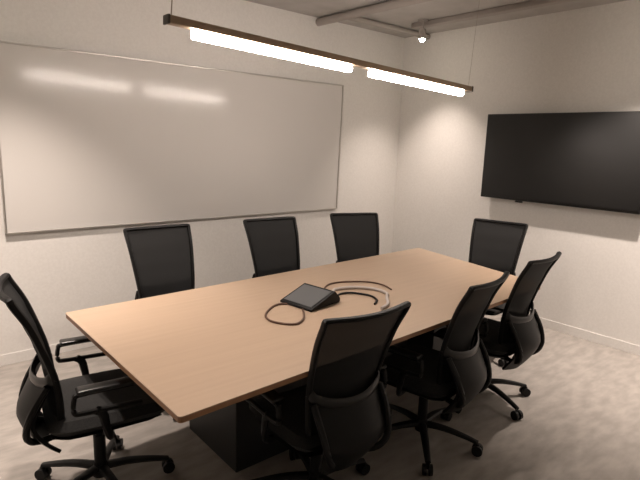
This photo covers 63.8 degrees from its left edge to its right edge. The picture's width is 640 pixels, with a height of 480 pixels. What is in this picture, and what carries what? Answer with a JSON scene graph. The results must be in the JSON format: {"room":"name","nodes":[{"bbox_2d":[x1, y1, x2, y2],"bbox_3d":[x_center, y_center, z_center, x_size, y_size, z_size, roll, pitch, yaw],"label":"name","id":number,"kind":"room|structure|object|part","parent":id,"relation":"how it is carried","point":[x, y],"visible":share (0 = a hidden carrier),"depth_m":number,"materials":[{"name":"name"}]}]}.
{"room":"conference room","nodes":[
{"label":"conference room","id":0,"kind":"room"},
{"bbox_2d":[0,0,404,354],"bbox_3d":[-1.373,-0.586,4.057,6.040,2.740,0.120,-7,14,-40],"label":"wall","id":1,"kind":"structure","parent":0,"point":[58,273],"depth_m":4.16,"materials":[{"name":"paint"}]},
{"bbox_2d":[0,342,95,365],"bbox_3d":[-1.378,0.730,4.258,5.794,0.080,0.006,-7,14,-40],"label":"baseboard","id":2,"kind":"structure","parent":1,"relation":"attached to","point":[20,356],"depth_m":3.67,"materials":[{"name":"paint"}]},
{"bbox_2d":[0,40,343,234],"bbox_3d":[-0.936,-0.783,4.263,2.980,1.235,0.024,-7,16,-40],"label":"whiteboard","id":3,"kind":"object","parent":1,"relation":"attached to","point":[88,139],"visible":1,"depth_m":3.96,"materials":[{"name":"grey ceramic"}]},
{"bbox_2d":[0,314,639,479],"bbox_3d":[0.345,1.256,2.283,6.040,0.100,5.590,-7,14,-40],"label":"floor","id":4,"kind":"structure","parent":0,"point":[580,420],"depth_m":2.86,"materials":[{"name":"carpet"}]},
{"bbox_2d":[0,273,174,479],"bbox_3d":[-0.998,0.649,2.273,0.680,1.008,0.634,-5,13,-32],"label":"office chair","id":5,"kind":"object","parent":4,"relation":"on","point":[97,404],"visible":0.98,"depth_m":2.16,"materials":[{"name":"black fabric"}]},
{"bbox_3d":[-1.196,0.465,2.116,0.206,0.600,0.437,-5,13,-32],"label":"frame","id":6,"kind":"part","parent":5,"relation":"part of","materials":[{"name":"black plastic"}]},
{"bbox_3d":[-1.165,1.041,2.390,0.283,0.069,0.048,4,11,9],"label":"leg","id":7,"kind":"part","parent":5,"relation":"part of","materials":[{"name":"black plastic"}]},
{"bbox_3d":[-1.118,0.614,2.477,0.266,0.259,0.126,-5,13,-32],"label":"armrest","id":8,"kind":"part","parent":5,"relation":"part of","materials":[{"name":"black plastic"}]},
{"bbox_3d":[-1.081,1.076,2.223,0.048,0.069,0.283,7,12,27],"label":"leg","id":9,"kind":"part","parent":5,"relation":"part of","materials":[{"name":"black plastic"}]},
{"bbox_2d":[42,368,164,436],"bbox_3d":[-0.974,0.717,2.313,0.480,0.082,0.490,-5,13,-32],"label":"seat cushion","id":10,"kind":"object","parent":5,"relation":"on","point":[66,425],"depth_m":2.19,"materials":[{"name":"fabric"}]},
{"bbox_3d":[-0.872,0.695,2.095,0.266,0.259,0.126,-5,13,-32],"label":"armrest","id":11,"kind":"part","parent":5,"relation":"part of","materials":[{"name":"black plastic"}]},
{"bbox_3d":[-0.893,1.077,2.251,0.048,0.069,0.283,-9,15,-44],"label":"leg","id":12,"kind":"part","parent":5,"relation":"part of","materials":[{"name":"black plastic"}]},
{"bbox_3d":[-1.028,1.021,2.520,0.048,0.069,0.283,0,11,-8],"label":"leg","id":13,"kind":"part","parent":5,"relation":"part of","materials":[{"name":"black plastic"}]},
{"bbox_3d":[-0.882,0.818,2.194,0.024,0.028,0.211,-6,13,-35],"label":"height lever","id":14,"kind":"part","parent":5,"relation":"part of","materials":[{"name":"black plastic"}]},
{"bbox_3d":[-0.861,1.043,2.434,0.283,0.069,0.048,-4,12,-26],"label":"leg","id":15,"kind":"part","parent":5,"relation":"part of","materials":[{"name":"black plastic"}]},
{"bbox_2d":[123,224,194,419],"bbox_3d":[-0.891,0.467,3.170,0.632,1.038,0.657,-7,14,-38],"label":"office chair","id":16,"kind":"object","parent":4,"relation":"on","point":[161,256],"visible":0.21,"depth_m":3.30,"materials":[{"name":"black fabric"}]},
{"bbox_3d":[-1.014,0.213,3.309,0.437,0.600,0.206,-7,14,-38],"label":"frame","id":17,"kind":"part","parent":16,"relation":"part of","materials":[{"name":"black plastic"}]},
{"bbox_2d":[243,216,299,277],"bbox_3d":[-0.215,0.396,3.655,0.636,1.038,0.680,-5,13,-34],"label":"office chair","id":18,"kind":"object","parent":4,"relation":"on","point":[274,241],"visible":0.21,"depth_m":3.79,"materials":[{"name":"black fabric"}]},
{"bbox_2d":[65,248,540,472],"bbox_3d":[0.181,0.675,3.054,2.809,0.742,1.326,-7,14,-40],"label":"conference table","id":19,"kind":"object","parent":4,"relation":"on","point":[199,354],"visible":0.65,"depth_m":2.51,"materials":[{"name":"brown wood"}]},
{"bbox_2d":[264,303,304,324],"bbox_3d":[-0.172,0.368,2.587,0.204,0.011,0.317,3,11,4],"label":"cable","id":20,"kind":"object","parent":19,"relation":"on","point":[277,304],"visible":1,"depth_m":2.50,"materials":[{"name":"brown plastic"}]},
{"bbox_2d":[280,283,339,311],"bbox_3d":[-0.046,0.302,2.786,0.230,0.073,0.250,11,14,41],"label":"console","id":21,"kind":"object","parent":19,"relation":"on","point":[311,298],"visible":1,"depth_m":2.74,"materials":[{"name":"black plastic"}]},
{"bbox_3d":[0.183,0.610,3.240,1.130,0.500,0.030,-7,14,-40],"label":"modesty panel","id":22,"kind":"part","parent":19,"relation":"part of","materials":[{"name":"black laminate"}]},
{"bbox_2d":[324,281,391,289],"bbox_3d":[0.207,0.279,3.122,0.408,0.010,0.211,-1,11,-15],"label":"cable","id":23,"kind":"object","parent":19,"relation":"on","point":[339,281],"visible":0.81,"depth_m":3.19,"materials":[{"name":"brown plastic"}]},
{"bbox_2d":[338,292,377,304],"bbox_3d":[0.216,0.322,2.894,0.243,0.012,0.153,6,12,21],"label":"cable","id":24,"kind":"object","parent":19,"relation":"on","point":[365,294],"visible":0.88,"depth_m":2.95,"materials":[{"name":"black plastic"}]},
{"bbox_2d":[332,286,389,309],"bbox_3d":[0.268,0.313,2.934,0.408,0.018,0.285,11,14,39],"label":"cable","id":25,"kind":"object","parent":19,"relation":"on","point":[386,305],"visible":0.93,"depth_m":3.04,"materials":[{"name":"beige plastic"}]},
{"bbox_2d":[245,301,410,479],"bbox_3d":[0.010,0.695,2.264,0.632,0.988,0.673,-6,13,-36],"label":"office chair","id":26,"kind":"object","parent":4,"relation":"on","point":[339,416],"visible":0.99,"depth_m":2.04,"materials":[{"name":"black fabric"}]},
{"bbox_3d":[-0.195,0.730,2.134,0.126,0.259,0.266,-6,13,-36],"label":"armrest","id":27,"kind":"part","parent":26,"relation":"part of","materials":[{"name":"black plastic"}]},
{"bbox_3d":[-0.183,1.084,2.337,0.283,0.069,0.048,1,11,-2],"label":"leg","id":28,"kind":"part","parent":26,"relation":"part of","materials":[{"name":"black plastic"}]},
{"bbox_2d":[249,384,321,451],"bbox_3d":[-0.026,0.770,2.304,0.490,0.082,0.480,-6,13,-36],"label":"seat cushion","id":29,"kind":"object","parent":26,"relation":"on","point":[292,433],"depth_m":2.15,"materials":[{"name":"fabric"}]},
{"bbox_3d":[-0.078,1.058,2.492,0.048,0.069,0.283,-2,12,-20],"label":"leg","id":30,"kind":"part","parent":26,"relation":"part of","materials":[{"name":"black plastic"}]},
{"bbox_3d":[-0.066,1.116,2.191,0.048,0.069,0.283,5,11,15],"label":"leg","id":31,"kind":"part","parent":26,"relation":"part of","materials":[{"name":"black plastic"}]},
{"bbox_3d":[0.112,1.109,2.257,0.283,0.069,0.048,9,13,33],"label":"leg","id":32,"kind":"part","parent":26,"relation":"part of","materials":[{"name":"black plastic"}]},
{"bbox_3d":[0.104,1.073,2.443,0.283,0.069,0.048,-7,14,-38],"label":"leg","id":33,"kind":"part","parent":26,"relation":"part of","materials":[{"name":"black plastic"}]},
{"bbox_3d":[0.144,0.545,2.036,0.437,0.600,0.206,-6,13,-36],"label":"frame","id":34,"kind":"part","parent":26,"relation":"part of","materials":[{"name":"black plastic"}]},
{"bbox_3d":[0.178,0.691,2.405,0.126,0.259,0.266,-6,13,-36],"label":"armrest","id":35,"kind":"part","parent":26,"relation":"part of","materials":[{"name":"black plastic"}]},
{"bbox_2d":[330,213,378,262],"bbox_3d":[0.354,0.327,4.157,0.636,1.023,0.645,-2,11,-19],"label":"office chair","id":36,"kind":"object","parent":4,"relation":"on","point":[356,235],"visible":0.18,"depth_m":4.31,"materials":[{"name":"black fabric"}]},
{"bbox_2d":[379,271,509,475],"bbox_3d":[0.591,0.622,2.745,0.671,0.988,0.632,11,14,40],"label":"office chair","id":37,"kind":"object","parent":4,"relation":"on","point":[464,370],"visible":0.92,"depth_m":2.55,"materials":[{"name":"black fabric"}]},
{"bbox_3d":[0.400,1.017,2.786,0.283,0.069,0.048,-1,11,-13],"label":"leg","id":38,"kind":"part","parent":37,"relation":"part of","materials":[{"name":"black plastic"}]},
{"bbox_3d":[0.474,0.987,2.958,0.048,0.069,0.283,-5,13,-31],"label":"leg","id":39,"kind":"part","parent":37,"relation":"part of","materials":[{"name":"black plastic"}]},
{"bbox_3d":[0.421,0.666,2.576,0.266,0.259,0.126,11,14,40],"label":"armrest","id":40,"kind":"part","parent":37,"relation":"part of","materials":[{"name":"black plastic"}]},
{"bbox_2d":[380,344,455,397],"bbox_3d":[0.549,0.698,2.778,0.480,0.082,0.490,11,14,40],"label":"seat cushion","id":41,"kind":"object","parent":37,"relation":"on","point":[428,386],"depth_m":2.62,"materials":[{"name":"fabric"}]},
{"bbox_3d":[0.543,1.045,2.664,0.048,0.069,0.283,3,11,5],"label":"leg","id":42,"kind":"part","parent":37,"relation":"part of","materials":[{"name":"black plastic"}]},
{"bbox_3d":[0.662,0.996,2.943,0.048,0.069,0.283,11,14,39],"label":"leg","id":43,"kind":"part","parent":37,"relation":"part of","materials":[{"name":"black plastic"}]},
{"bbox_3d":[0.723,0.610,2.921,0.266,0.259,0.126,11,14,40],"label":"armrest","id":44,"kind":"part","parent":37,"relation":"part of","materials":[{"name":"black plastic"}]},
{"bbox_3d":[0.706,1.032,2.762,0.283,0.069,0.048,6,12,22],"label":"leg","id":45,"kind":"part","parent":37,"relation":"part of","materials":[{"name":"black plastic"}]},
{"bbox_3d":[0.765,0.467,2.552,0.206,0.600,0.437,11,14,40],"label":"frame","id":46,"kind":"part","parent":37,"relation":"part of","materials":[{"name":"black plastic"}]},
{"bbox_2d":[435,251,561,420],"bbox_3d":[1.071,0.537,3.247,0.673,0.998,0.632,12,15,43],"label":"office chair","id":47,"kind":"object","parent":4,"relation":"on","point":[520,333],"visible":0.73,"depth_m":3.04,"materials":[{"name":"black fabric"}]},
{"bbox_3d":[0.907,0.571,3.104,0.266,0.259,0.126,12,15,43],"label":"armrest","id":48,"kind":"part","parent":47,"relation":"part of","materials":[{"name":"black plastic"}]},
{"bbox_2d":[435,318,515,354],"bbox_3d":[1.048,0.606,3.297,0.480,0.082,0.490,12,15,43],"label":"seat cushion","id":49,"kind":"object","parent":47,"relation":"on","point":[493,346],"depth_m":3.09,"materials":[{"name":"fabric"}]},
{"bbox_3d":[1.233,0.520,3.428,0.266,0.259,0.126,12,15,43],"label":"armrest","id":50,"kind":"part","parent":47,"relation":"part of","materials":[{"name":"black plastic"}]},
{"bbox_3d":[1.124,0.962,3.199,0.048,0.069,0.283,-3,12,-25],"label":"leg","id":51,"kind":"part","parent":47,"relation":"part of","materials":[{"name":"black plastic"}]},
{"bbox_3d":[1.215,0.934,3.363,0.283,0.069,0.048,0,11,-8],"label":"leg","id":52,"kind":"part","parent":47,"relation":"part of","materials":[{"name":"black plastic"}]},
{"bbox_3d":[1.252,0.376,3.057,0.206,0.600,0.437,12,15,43],"label":"frame","id":53,"kind":"part","parent":47,"relation":"part of","materials":[{"name":"black plastic"}]},
{"bbox_2d":[469,218,527,366],"bbox_3d":[1.267,0.382,4.040,0.632,1.018,0.676,9,13,35],"label":"office chair","id":54,"kind":"object","parent":4,"relation":"on","point":[494,244],"visible":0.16,"depth_m":4.16,"materials":[{"name":"black fabric"}]},
{"bbox_2d":[487,303,505,313],"bbox_3d":[1.252,0.455,4.015,0.490,0.082,0.480,9,13,35],"label":"seat cushion","id":55,"kind":"object","parent":54,"relation":"on","point":[490,311],"depth_m":3.75,"materials":[{"name":"fabric"}]},
{"bbox_3d":[1.421,0.147,4.182,0.437,0.600,0.206,9,13,35],"label":"frame","id":56,"kind":"part","parent":54,"relation":"part of","materials":[{"name":"black plastic"}]},
{"bbox_2d":[245,0,626,37],"bbox_3d":[0.437,-1.532,1.750,6.040,0.100,5.590,-7,14,-40],"label":"ceiling","id":57,"kind":"structure","parent":0,"point":[403,17],"depth_m":4.42,"materials":[{"name":"paint"}]},
{"bbox_2d":[163,0,479,95],"bbox_3d":[0.227,-1.299,2.886,2.304,0.789,0.056,-7,14,-40],"label":"linear pendant","id":58,"kind":"object","parent":57,"relation":"hanging from","point":[200,31],"visible":1,"depth_m":2.65,"materials":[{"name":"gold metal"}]},
{"bbox_2d":[191,29,351,71],"bbox_3d":[-0.198,-0.942,2.597,0.970,0.042,0.042,-4,12,-40],"label":"diffuser","id":59,"kind":"object","parent":58,"relation":"attached to","point":[213,36],"depth_m":2.53,"materials":[{"name":"white plastic"}]},
{"bbox_2d":[368,69,463,95],"bbox_3d":[0.644,-1.005,3.311,0.920,0.042,0.042,-4,12,-40],"label":"diffuser","id":60,"kind":"object","parent":58,"relation":"attached to","point":[392,75],"depth_m":3.26,"materials":[{"name":"white plastic"}]},
{"bbox_2d":[316,0,431,25],"bbox_3d":[1.194,-1.736,3.430,0.070,0.070,3.747,-7,14,-40],"label":"ceiling pipe","id":61,"kind":"object","parent":57,"relation":"attached to","point":[392,4],"visible":1,"depth_m":4.32,"materials":[{"name":"grey metal"}]},
{"bbox_2d":[348,17,430,38],"bbox_3d":[0.680,-2.061,4.987,1.187,0.050,0.050,-7,14,-40],"label":"ceiling pipe","id":62,"kind":"object","parent":57,"relation":"attached to","point":[362,20],"visible":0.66,"depth_m":4.93,"materials":[{"name":"grey metal"}]},
{"bbox_2d":[418,19,428,41],"bbox_3d":[0.955,-1.948,4.794,0.100,0.192,0.100,-7,14,-40],"label":"light","id":63,"kind":"object","parent":57,"relation":"attached to","point":[422,32],"visible":1,"depth_m":4.78,"materials":[{"name":"grey paint"}]},
{"bbox_2d":[411,0,576,28],"bbox_3d":[1.934,-1.791,3.758,0.080,0.045,3.200,-7,14,-40],"label":"duct","id":64,"kind":"object","parent":57,"relation":"attached to","point":[531,4],"visible":1,"depth_m":4.31,"materials":[{"name":"grey metal"}]},
{"bbox_2d":[392,0,639,345],"bbox_3d":[2.651,-0.425,3.907,0.120,2.740,5.350,-7,14,-40],"label":"wall","id":65,"kind":"structure","parent":0,"point":[587,59],"depth_m":4.64,"materials":[{"name":"paint"}]},
{"bbox_2d":[481,111,639,214],"bbox_3d":[2.046,-0.685,4.420,0.096,0.790,1.390,-7,14,-40],"label":"television","id":66,"kind":"object","parent":65,"relation":"attached to","point":[588,160],"visible":1,"depth_m":4.32,"materials":[{"name":"black"}]},
{"bbox_2d":[501,313,639,355],"bbox_3d":[2.559,0.887,4.116,0.006,0.080,5.350,-7,14,-40],"label":"baseboard","id":67,"kind":"structure","parent":65,"relation":"attached to","point":[597,338],"depth_m":4.39,"materials":[{"name":"paint"}]}
]}

